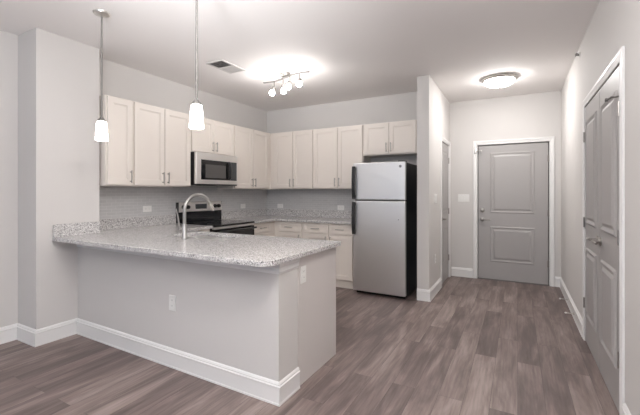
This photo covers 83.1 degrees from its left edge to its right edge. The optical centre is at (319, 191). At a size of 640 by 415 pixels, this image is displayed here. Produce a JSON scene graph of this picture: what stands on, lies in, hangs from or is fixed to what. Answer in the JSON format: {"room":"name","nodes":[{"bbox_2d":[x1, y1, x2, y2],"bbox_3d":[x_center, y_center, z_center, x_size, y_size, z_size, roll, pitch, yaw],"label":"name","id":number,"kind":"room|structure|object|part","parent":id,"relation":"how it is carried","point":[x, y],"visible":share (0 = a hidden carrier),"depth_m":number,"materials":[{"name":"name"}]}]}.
{"room":"apartment kitchen","nodes":[
{"label":"apartment kitchen","id":0,"kind":"room"},
{"bbox_2d":[0,30,17,327],"bbox_3d":[-3.922,-0.045,1.207,0.120,2.740,4.750,0,0,29],"label":"wall","id":1,"kind":"structure","parent":0,"point":[8,41],"depth_m":3.20,"materials":[{"name":"grey paint"}]},
{"bbox_2d":[0,318,299,406],"bbox_3d":[-2.572,1.254,0.766,2.672,0.142,5.274,0,0,29],"label":"baseboard","id":2,"kind":"structure","parent":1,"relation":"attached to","point":[270,391],"depth_m":2.74,"materials":[{"name":"white wood"}]},
{"bbox_2d":[18,27,98,329],"bbox_3d":[-2.509,-0.045,3.446,0.450,2.740,0.535,0,0,29],"label":"wall column","id":3,"kind":"structure","parent":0,"point":[58,76],"depth_m":3.23,"materials":[{"name":"grey paint"}]},
{"bbox_2d":[99,58,266,219],"bbox_3d":[-1.717,-0.045,5.047,0.120,2.740,3.035,0,0,29],"label":"wall","id":4,"kind":"structure","parent":0,"point":[120,81],"depth_m":4.58,"materials":[{"name":"grey paint"}]},
{"bbox_2d":[99,95,132,185],"bbox_3d":[-2.154,-0.512,3.742,0.361,0.898,0.286,0,0,29],"label":"upper cabinet","id":5,"kind":"object","parent":4,"relation":"attached to","point":[115,154],"visible":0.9,"depth_m":3.65,"materials":[{"name":"beige wood"}]},
{"bbox_2d":[133,101,190,186],"bbox_3d":[-1.902,-0.512,4.203,0.361,0.898,0.762,0,0,29],"label":"upper cabinet","id":6,"kind":"object","parent":4,"relation":"attached to","point":[161,136],"visible":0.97,"depth_m":4.08,"materials":[{"name":"beige wood"}]},
{"bbox_3d":[-1.874,-0.512,3.974,0.020,0.874,0.367,0,0,29],"label":"door","id":7,"kind":"part","parent":6,"relation":"part of","materials":[{"name":"beige wood"}]},
{"bbox_3d":[-1.694,-0.512,4.302,0.020,0.874,0.367,0,0,29],"label":"door","id":8,"kind":"part","parent":6,"relation":"part of","materials":[{"name":"beige wood"}]},
{"bbox_2d":[99,186,266,223],"bbox_3d":[-1.661,0.182,5.017,0.008,0.525,3.034,0,0,29],"label":"tiled wall","id":9,"kind":"structure","parent":4,"relation":"attached to","point":[113,202],"depth_m":4.50,"materials":[{"name":"grey tile"}]},
{"bbox_2d":[143,206,151,211],"bbox_3d":[-2.051,0.200,4.287,0.008,0.072,0.116,0,0,29],"label":"wall outlet","id":10,"kind":"object","parent":9,"relation":"attached to","point":[145,208],"visible":1,"depth_m":4.29,"materials":[{"name":"white plastic"}]},
{"bbox_2d":[191,118,232,155],"bbox_3d":[-1.535,-0.731,4.873,0.361,0.460,0.760,0,0,29],"label":"upper cabinet","id":11,"kind":"object","parent":4,"relation":"attached to","point":[216,137],"visible":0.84,"depth_m":4.79,"materials":[{"name":"beige wood"}]},
{"bbox_3d":[-1.506,-0.731,4.644,0.020,0.436,0.367,0,0,29],"label":"door","id":12,"kind":"part","parent":11,"relation":"part of","materials":[{"name":"beige wood"}]},
{"bbox_2d":[191,152,237,185],"bbox_3d":[-1.488,-0.293,4.851,0.452,0.412,0.754,0,0,29],"label":"microwave","id":13,"kind":"object","parent":11,"relation":"attached to","point":[207,169],"visible":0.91,"depth_m":4.71,"materials":[{"name":"silver metal"}]},
{"bbox_3d":[-1.228,-0.284,4.928,0.069,0.259,0.036,0,0,29],"label":"handle","id":14,"kind":"part","parent":13,"relation":"part of","materials":[{"name":"black plastic"}]},
{"bbox_3d":[-1.201,-0.283,5.024,0.001,0.235,0.110,0,0,29],"label":"control panel","id":15,"kind":"part","parent":13,"relation":"part of","materials":[{"name":"grey plastic"}]},
{"bbox_3d":[-1.327,-0.731,4.972,0.020,0.436,0.367,0,0,29],"label":"door","id":16,"kind":"part","parent":11,"relation":"part of","materials":[{"name":"beige wood"}]},
{"bbox_2d":[217,125,270,188],"bbox_3d":[-1.064,-0.504,5.734,0.361,0.914,1.198,0,0,29],"label":"upper cabinet","id":17,"kind":"object","parent":4,"relation":"attached to","point":[252,148],"visible":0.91,"depth_m":5.48,"materials":[{"name":"beige wood"}]},
{"bbox_3d":[-1.127,-0.504,5.337,0.020,0.890,0.395,0,0,29],"label":"door","id":18,"kind":"part","parent":17,"relation":"part of","materials":[{"name":"beige wood"}]},
{"bbox_3d":[-0.935,-0.504,5.688,0.020,0.890,0.390,0,0,29],"label":"door","id":19,"kind":"part","parent":17,"relation":"part of","materials":[{"name":"beige wood"}]},
{"bbox_2d":[78,247,297,381],"bbox_3d":[-1.223,0.883,2.904,2.324,0.884,0.220,0,0,29],"label":"wall","id":20,"kind":"structure","parent":0,"point":[245,320],"depth_m":2.60,"materials":[{"name":"grey paint"}]},
{"bbox_2d":[169,295,175,310],"bbox_3d":[-1.119,0.840,2.732,0.072,0.116,0.008,0,0,29],"label":"wall outlet","id":21,"kind":"object","parent":20,"relation":"attached to","point":[172,299],"visible":1,"depth_m":2.73,"materials":[{"name":"white plastic"}]},
{"bbox_2d":[76,244,299,273],"bbox_3d":[-1.218,0.477,2.890,2.343,0.072,0.240,0,0,29],"label":"trim","id":22,"kind":"structure","parent":20,"relation":"attached to","point":[284,267],"depth_m":2.47,"materials":[{"name":"white"}]},
{"bbox_2d":[0,0,598,110],"bbox_3d":[-0.723,-1.465,2.220,5.400,0.100,9.800,0,0,29],"label":"ceiling","id":23,"kind":"structure","parent":0,"point":[350,49],"depth_m":3.37,"materials":[{"name":"white paint"}]},
{"bbox_2d":[92,9,110,140],"bbox_3d":[-1.723,-0.910,2.850,0.124,1.009,0.124,0,0,29],"label":"pendant light","id":24,"kind":"object","parent":23,"relation":"hanging from","point":[101,134],"visible":1,"depth_m":2.84,"materials":[{"name":"white glass"}]},
{"bbox_3d":[-1.723,-0.481,2.850,0.089,0.151,0.089,0,0,29],"label":"lamp shade","id":25,"kind":"part","parent":24,"relation":"part of","materials":[{"name":"white glass"}]},
{"bbox_3d":[-1.723,-0.985,2.850,0.012,0.820,0.013,0,0,29],"label":"rod","id":26,"kind":"part","parent":24,"relation":"part of","materials":[{"name":"silver metal"}]},
{"bbox_2d":[189,0,203,129],"bbox_3d":[-0.789,-0.910,2.307,0.124,1.009,0.124,0,0,29],"label":"pendant light","id":27,"kind":"object","parent":23,"relation":"hanging from","point":[196,122],"visible":1,"depth_m":2.29,"materials":[{"name":"white glass"}]},
{"bbox_3d":[-0.789,-0.481,2.307,0.089,0.151,0.089,0,0,29],"label":"lamp shade","id":28,"kind":"part","parent":27,"relation":"part of","materials":[{"name":"white glass"}]},
{"bbox_3d":[-0.789,-0.985,2.307,0.012,0.820,0.013,0,0,29],"label":"rod","id":29,"kind":"part","parent":27,"relation":"part of","materials":[{"name":"silver metal"}]},
{"bbox_2d":[206,59,245,73],"bbox_3d":[-1.059,-1.411,4.074,0.236,0.008,0.384,0,0,29],"label":"ceiling vent","id":30,"kind":"object","parent":23,"relation":"in","point":[225,66],"visible":1,"depth_m":4.07,"materials":[{"name":"white metal"}]},
{"bbox_2d":[263,71,309,95],"bbox_3d":[-0.420,-1.296,4.299,0.728,0.237,0.141,0,0,44],"label":"track light","id":31,"kind":"object","parent":23,"relation":"attached to","point":[285,75],"visible":1,"depth_m":4.26,"materials":[{"name":"grey metal"}]},
{"bbox_2d":[481,73,517,87],"bbox_3d":[2.226,-1.353,4.482,0.410,0.124,0.410,0,0,29],"label":"ceiling light","id":32,"kind":"object","parent":23,"relation":"attached to","point":[499,80],"visible":1,"depth_m":4.37,"materials":[{"name":"white glass"}]},
{"bbox_2d":[0,276,618,414],"bbox_3d":[-0.723,1.375,2.220,5.400,0.100,9.800,0,0,29],"label":"floor","id":33,"kind":"structure","parent":0,"point":[479,346],"depth_m":2.71,"materials":[{"name":"plastic"}]},
{"bbox_2d":[176,201,256,234],"bbox_3d":[-1.351,0.728,4.803,0.736,1.194,0.763,0,0,29],"label":"range","id":34,"kind":"object","parent":33,"relation":"on","point":[196,212],"visible":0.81,"depth_m":4.82,"materials":[{"name":"black metal"}]},
{"bbox_2d":[180,220,253,227],"bbox_3d":[-1.350,0.414,4.802,0.602,0.024,0.756,0,0,29],"label":"cooktop","id":35,"kind":"object","parent":34,"relation":"in","point":[215,223],"depth_m":4.77,"materials":[{"name":"black"}]},
{"bbox_3d":[-1.101,0.757,4.666,0.035,0.596,0.748,0,0,29],"label":"oven door","id":36,"kind":"part","parent":34,"relation":"part of","materials":[{"name":"black glass"}]},
{"bbox_3d":[-1.059,0.485,4.643,0.071,0.029,0.696,0,0,29],"label":"handle","id":37,"kind":"part","parent":34,"relation":"part of","materials":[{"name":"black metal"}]},
{"bbox_2d":[193,235,335,384],"bbox_3d":[-0.839,0.882,3.178,1.916,0.886,0.616,0,0,29],"label":"base cabinet","id":38,"kind":"object","parent":33,"relation":"on","point":[317,295],"visible":0.09,"depth_m":2.68,"materials":[{"name":"beige"}]},
{"bbox_2d":[53,215,340,266],"bbox_3d":[-1.087,0.364,3.363,2.600,0.146,1.506,0,0,29],"label":"countertop","id":39,"kind":"structure","parent":38,"relation":"on","point":[161,235],"depth_m":2.95,"materials":[{"name":"stone"}]},
{"bbox_2d":[175,193,214,239],"bbox_3d":[-1.089,0.208,3.213,0.098,0.395,0.369,0,0,44],"label":"faucet","id":40,"kind":"object","parent":39,"relation":"on","point":[183,229],"visible":1,"depth_m":3.11,"materials":[{"name":"silver metal"}]},
{"bbox_3d":[-1.214,0.244,3.121,0.058,0.200,0.050,0,0,29],"label":"lever","id":41,"kind":"part","parent":40,"relation":"part of","materials":[{"name":"silver metal"}]},
{"bbox_3d":[-1.091,0.153,3.217,0.030,0.285,0.298,0,0,34],"label":"spout","id":42,"kind":"part","parent":40,"relation":"part of","materials":[{"name":"silver metal"}]},
{"bbox_2d":[187,235,234,240],"bbox_3d":[-1.036,0.529,3.335,0.702,0.180,0.356,0,0,29],"label":"sink","id":43,"kind":"object","parent":39,"relation":"in","point":[194,236],"visible":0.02,"depth_m":3.56,"materials":[{"name":"silver metal"}]},
{"bbox_3d":[-1.192,0.529,3.420,0.347,0.180,0.356,0,0,29],"label":"bowl","id":44,"kind":"part","parent":43,"relation":"part of","materials":[{"name":"silver metal"}]},
{"bbox_3d":[-0.880,0.529,3.249,0.347,0.180,0.356,0,0,29],"label":"bowl","id":45,"kind":"part","parent":43,"relation":"part of","materials":[{"name":"silver metal"}]},
{"bbox_2d":[300,265,305,283],"bbox_3d":[-0.115,0.570,2.497,0.008,0.116,0.072,0,0,29],"label":"wall outlet","id":46,"kind":"object","parent":38,"relation":"attached to","point":[303,268],"visible":1,"depth_m":2.48,"materials":[{"name":"white plastic"}]},
{"bbox_3d":[-0.014,0.882,2.705,0.016,0.886,0.578,0,0,29],"label":"panel","id":47,"kind":"part","parent":38,"relation":"part of","materials":[{"name":"grey paint"}]},
{"bbox_2d":[254,221,274,235],"bbox_3d":[-1.070,0.882,5.404,0.666,0.886,0.561,0,0,29],"label":"base cabinet","id":48,"kind":"object","parent":33,"relation":"on","point":[264,228],"visible":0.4,"depth_m":5.28,"materials":[{"name":"beige wood"}]},
{"bbox_3d":[-0.842,0.519,5.224,0.020,0.136,0.392,0,0,29],"label":"drawer","id":49,"kind":"part","parent":48,"relation":"part of","materials":[{"name":"beige wood"}]},
{"bbox_3d":[-0.842,0.903,5.224,0.020,0.608,0.392,0,0,29],"label":"door","id":50,"kind":"part","parent":48,"relation":"part of","materials":[{"name":"beige wood"}]},
{"bbox_2d":[275,221,302,237],"bbox_3d":[-0.338,0.882,5.639,0.508,0.886,0.666,0,0,29],"label":"base cabinet","id":51,"kind":"object","parent":33,"relation":"on","point":[282,228],"visible":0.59,"depth_m":5.37,"materials":[{"name":"beige wood"}]},
{"bbox_3d":[-0.452,0.519,5.374,0.412,0.136,0.020,0,0,29],"label":"drawer","id":52,"kind":"part","parent":51,"relation":"part of","materials":[{"name":"beige wood"}]},
{"bbox_3d":[-0.452,0.903,5.374,0.412,0.608,0.020,0,0,29],"label":"door","id":53,"kind":"part","parent":51,"relation":"part of","materials":[{"name":"beige wood"}]},
{"bbox_2d":[303,222,352,288],"bbox_3d":[0.245,0.882,5.320,0.816,0.886,0.666,0,0,29],"label":"base cabinet","id":54,"kind":"object","parent":33,"relation":"on","point":[319,231],"visible":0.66,"depth_m":4.98,"materials":[{"name":"beige wood"}]},
{"bbox_2d":[221,209,351,223],"bbox_3d":[-0.365,0.364,5.366,1.944,0.146,1.174,0,0,29],"label":"countertop","id":55,"kind":"structure","parent":54,"relation":"on","point":[256,215],"depth_m":5.70,"materials":[{"name":"stone"}]},
{"bbox_3d":[-0.058,0.519,5.158,0.400,0.136,0.020,0,0,29],"label":"drawer","id":56,"kind":"part","parent":54,"relation":"part of","materials":[{"name":"beige wood"}]},
{"bbox_3d":[-0.058,0.903,5.158,0.400,0.608,0.020,0,0,29],"label":"door","id":57,"kind":"part","parent":54,"relation":"part of","materials":[{"name":"beige wood"}]},
{"bbox_3d":[0.284,0.519,4.971,0.360,0.136,0.020,0,0,29],"label":"drawer","id":58,"kind":"part","parent":54,"relation":"part of","materials":[{"name":"beige wood"}]},
{"bbox_3d":[0.284,0.903,4.971,0.360,0.608,0.020,0,0,29],"label":"door","id":59,"kind":"part","parent":54,"relation":"part of","materials":[{"name":"beige wood"}]},
{"bbox_2d":[351,160,416,298],"bbox_3d":[0.897,0.469,4.845,0.690,1.712,0.809,0,0,29],"label":"refrigerator","id":60,"kind":"object","parent":33,"relation":"on","point":[384,207],"visible":1,"depth_m":4.55,"materials":[{"name":"silver metal"}]},
{"bbox_3d":[0.437,0.335,4.671,0.042,0.416,0.063,0,0,29],"label":"handle","id":61,"kind":"part","parent":60,"relation":"part of","materials":[{"name":"black plastic"}]},
{"bbox_3d":[0.437,-0.120,4.671,0.042,0.419,0.063,0,0,29],"label":"handle","id":62,"kind":"part","parent":60,"relation":"part of","materials":[{"name":"black plastic"}]},
{"bbox_3d":[0.747,0.695,4.572,0.690,1.164,0.062,0,0,29],"label":"fridge door","id":63,"kind":"part","parent":60,"relation":"part of","materials":[{"name":"silver metal"}]},
{"bbox_3d":[0.747,-0.137,4.572,0.690,0.476,0.062,0,0,29],"label":"freezer door","id":64,"kind":"part","parent":60,"relation":"part of","materials":[{"name":"silver metal"}]},
{"bbox_2d":[478,277,549,285],"bbox_3d":[2.838,1.319,5.337,0.936,0.012,0.072,0,0,29],"label":"threshold","id":65,"kind":"object","parent":33,"relation":"on","point":[478,277],"visible":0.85,"depth_m":5.30,"materials":[{"name":"grey"}]},
{"bbox_2d":[267,92,416,210],"bbox_3d":[0.262,-0.045,5.762,2.905,2.740,0.120,0,0,29],"label":"wall","id":66,"kind":"structure","parent":0,"point":[397,107],"depth_m":5.59,"materials":[{"name":"grey paint"}]},
{"bbox_2d":[271,129,313,188],"bbox_3d":[-0.399,-0.504,5.846,0.812,0.914,0.361,0,0,29],"label":"upper cabinet","id":67,"kind":"object","parent":66,"relation":"attached to","point":[291,152],"visible":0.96,"depth_m":5.71,"materials":[{"name":"beige wood"}]},
{"bbox_3d":[-0.589,-0.504,5.797,0.349,0.890,0.020,0,0,29],"label":"door","id":68,"kind":"part","parent":67,"relation":"part of","materials":[{"name":"beige wood"}]},
{"bbox_3d":[-0.273,-0.504,5.623,0.357,0.890,0.020,0,0,29],"label":"door","id":69,"kind":"part","parent":67,"relation":"part of","materials":[{"name":"beige wood"}]},
{"bbox_2d":[267,189,354,210],"bbox_3d":[-0.070,0.121,5.871,1.961,0.335,0.008,0,0,29],"label":"tiled wall","id":70,"kind":"structure","parent":66,"relation":"attached to","point":[307,199],"depth_m":5.91,"materials":[{"name":"grey tile"}]},
{"bbox_2d":[337,205,343,209],"bbox_3d":[0.326,0.244,5.645,0.116,0.072,0.008,0,0,29],"label":"wall outlet","id":71,"kind":"object","parent":70,"relation":"attached to","point":[339,207],"visible":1,"depth_m":5.65,"materials":[{"name":"white plastic"}]},
{"bbox_2d":[313,125,370,188],"bbox_3d":[0.318,-0.504,5.454,0.816,0.914,0.361,0,0,29],"label":"upper cabinet","id":72,"kind":"object","parent":66,"relation":"attached to","point":[335,149],"visible":0.94,"depth_m":5.34,"materials":[{"name":"beige wood"}]},
{"bbox_3d":[0.080,-0.504,5.430,0.401,0.890,0.020,0,0,29],"label":"door","id":73,"kind":"part","parent":72,"relation":"part of","materials":[{"name":"beige wood"}]},
{"bbox_3d":[0.433,-0.504,5.237,0.387,0.890,0.020,0,0,29],"label":"door","id":74,"kind":"part","parent":72,"relation":"part of","materials":[{"name":"beige wood"}]},
{"bbox_2d":[363,120,416,157],"bbox_3d":[1.013,-0.737,5.074,0.762,0.448,0.361,0,0,29],"label":"upper cabinet","id":75,"kind":"object","parent":66,"relation":"attached to","point":[398,138],"visible":0.95,"depth_m":4.94,"materials":[{"name":"beige wood"}]},
{"bbox_3d":[0.786,-0.738,5.044,0.364,0.422,0.020,0,0,29],"label":"door","id":76,"kind":"part","parent":75,"relation":"part of","materials":[{"name":"beige wood"}]},
{"bbox_3d":[1.110,-0.738,4.866,0.364,0.422,0.020,0,0,29],"label":"door","id":77,"kind":"part","parent":75,"relation":"part of","materials":[{"name":"beige wood"}]},
{"bbox_2d":[417,75,449,289],"bbox_3d":[1.629,-0.045,5.085,0.145,2.740,1.555,0,0,29],"label":"wall","id":78,"kind":"structure","parent":0,"point":[433,108],"depth_m":4.43,"materials":[{"name":"grey paint"}]},
{"bbox_2d":[417,277,441,301],"bbox_3d":[1.435,1.254,4.711,0.161,0.142,0.746,0,0,29],"label":"baseboard","id":79,"kind":"structure","parent":78,"relation":"attached to","point":[426,295],"depth_m":4.41,"materials":[{"name":"white"}]},
{"bbox_2d":[442,142,448,283],"bbox_3d":[1.863,0.300,5.343,0.102,2.030,0.619,0,0,29],"label":"door","id":80,"kind":"structure","parent":78,"relation":"in","point":[445,160],"depth_m":5.31,"materials":[{"name":"grey paint"}]},
{"bbox_3d":[1.853,-0.155,5.344,0.009,0.928,0.429,0,0,29],"label":"panel","id":81,"kind":"part","parent":80,"relation":"part of","materials":[{"name":"grey paint"}]},
{"bbox_3d":[1.853,0.785,5.344,0.009,0.548,0.429,0,0,29],"label":"panel","id":82,"kind":"part","parent":80,"relation":"part of","materials":[{"name":"grey paint"}]},
{"bbox_2d":[441,136,450,286],"bbox_3d":[1.818,0.274,5.363,0.118,2.103,0.739,0,0,29],"label":"door frame","id":83,"kind":"structure","parent":78,"relation":"attached to","point":[443,139],"depth_m":5.61,"materials":[{"name":"white wood"}]},
{"bbox_2d":[450,90,560,276],"bbox_3d":[2.740,-0.045,5.431,1.470,2.740,0.120,0,0,29],"label":"wall","id":84,"kind":"structure","parent":0,"point":[534,115],"depth_m":5.48,"materials":[{"name":"grey paint"}]},
{"bbox_2d":[451,267,472,277],"bbox_3d":[2.217,1.254,5.640,0.312,0.142,0.017,0,0,29],"label":"baseboard","id":85,"kind":"structure","parent":84,"relation":"attached to","point":[455,271],"depth_m":5.63,"materials":[{"name":"white"}]},
{"bbox_2d":[458,194,468,201],"bbox_3d":[2.240,0.093,5.631,0.164,0.116,0.009,0,0,29],"label":"switch plate","id":86,"kind":"object","parent":84,"relation":"attached to","point":[461,197],"visible":1,"depth_m":5.63,"materials":[{"name":"white plastic"}]},
{"bbox_2d":[478,142,548,284],"bbox_3d":[2.834,0.305,5.322,0.921,2.032,0.102,0,0,29],"label":"door","id":87,"kind":"structure","parent":84,"relation":"in","point":[513,212],"depth_m":5.32,"materials":[{"name":"grey paint"}]},
{"bbox_3d":[2.834,-0.139,5.331,0.583,0.918,0.009,0,0,29],"label":"panel","id":88,"kind":"part","parent":87,"relation":"part of","materials":[{"name":"grey paint"}]},
{"bbox_3d":[2.834,0.786,5.331,0.583,0.538,0.009,0,0,29],"label":"panel","id":89,"kind":"part","parent":87,"relation":"part of","materials":[{"name":"grey paint"}]},
{"bbox_2d":[473,136,554,286],"bbox_3d":[2.816,0.273,5.297,1.056,2.104,0.044,0,0,29],"label":"door frame","id":90,"kind":"structure","parent":84,"relation":"attached to","point":[551,140],"depth_m":5.14,"materials":[{"name":"white wood"}]},
{"bbox_2d":[548,142,548,283],"bbox_3d":[2.891,0.175,5.435,1.112,2.300,0.029,0,0,29],"label":"wall","id":91,"kind":"structure","parent":0,"point":[548,142],"depth_m":5.20,"materials":[{"name":"grey paint"}]},
{"bbox_2d":[561,0,639,414],"bbox_3d":[1.223,-0.045,1.006,0.120,2.740,9.340,0,0,29],"label":"wall","id":92,"kind":"structure","parent":0,"point":[614,24],"depth_m":2.28,"materials":[{"name":"grey paint"}]},
{"bbox_2d":[555,276,582,337],"bbox_3d":[2.847,1.254,4.170,0.070,0.142,1.990,0,0,29],"label":"baseboard","id":93,"kind":"structure","parent":92,"relation":"attached to","point":[559,282],"depth_m":3.97,"materials":[{"name":"white"}]},
{"bbox_2d":[583,91,598,367],"bbox_3d":[2.203,0.281,2.949,0.102,2.063,0.647,0,0,29],"label":"door","id":94,"kind":"structure","parent":92,"relation":"in","point":[591,134],"depth_m":2.86,"materials":[{"name":"grey paint"}]},
{"bbox_3d":[2.202,-0.172,2.936,0.015,0.898,0.442,0,0,29],"label":"panel","id":95,"kind":"part","parent":94,"relation":"part of","materials":[{"name":"grey paint"}]},
{"bbox_3d":[2.202,0.778,2.936,0.015,0.598,0.442,0,0,29],"label":"panel","id":96,"kind":"part","parent":94,"relation":"part of","materials":[{"name":"grey paint"}]},
{"bbox_3d":[2.074,0.358,2.755,0.062,0.064,0.148,0,0,29],"label":"handle","id":97,"kind":"part","parent":94,"relation":"part of","materials":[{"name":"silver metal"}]},
{"bbox_2d":[583,46,624,414],"bbox_3d":[2.051,0.249,2.659,0.016,2.151,1.411,0,0,29],"label":"door frame","id":98,"kind":"structure","parent":92,"relation":"attached to","point":[619,59],"depth_m":2.06,"materials":[{"name":"white wood"}]},
{"bbox_2d":[591,67,618,411],"bbox_3d":[1.892,0.281,2.380,0.102,2.063,0.634,0,0,29],"label":"door","id":99,"kind":"structure","parent":92,"relation":"in","point":[608,240],"depth_m":2.35,"materials":[{"name":"grey paint"}]},
{"bbox_3d":[1.980,0.358,2.583,0.062,0.064,0.148,0,0,29],"label":"handle","id":100,"kind":"part","parent":99,"relation":"part of","materials":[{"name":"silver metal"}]},
{"bbox_3d":[1.900,-0.172,2.384,0.015,0.898,0.437,0,0,29],"label":"panel","id":101,"kind":"part","parent":99,"relation":"part of","materials":[{"name":"grey paint"}]},
{"bbox_3d":[1.900,0.778,2.384,0.015,0.598,0.437,0,0,29],"label":"panel","id":102,"kind":"part","parent":99,"relation":"part of","materials":[{"name":"grey paint"}]},
{"bbox_2d":[622,403,630,414],"bbox_3d":[0.313,1.254,-0.514,0.017,0.142,5.800,0,0,29],"label":"baseboard","id":103,"kind":"structure","parent":92,"relation":"attached to","point":[625,411],"depth_m":1.99,"materials":[{"name":"white wood"}]}
]}

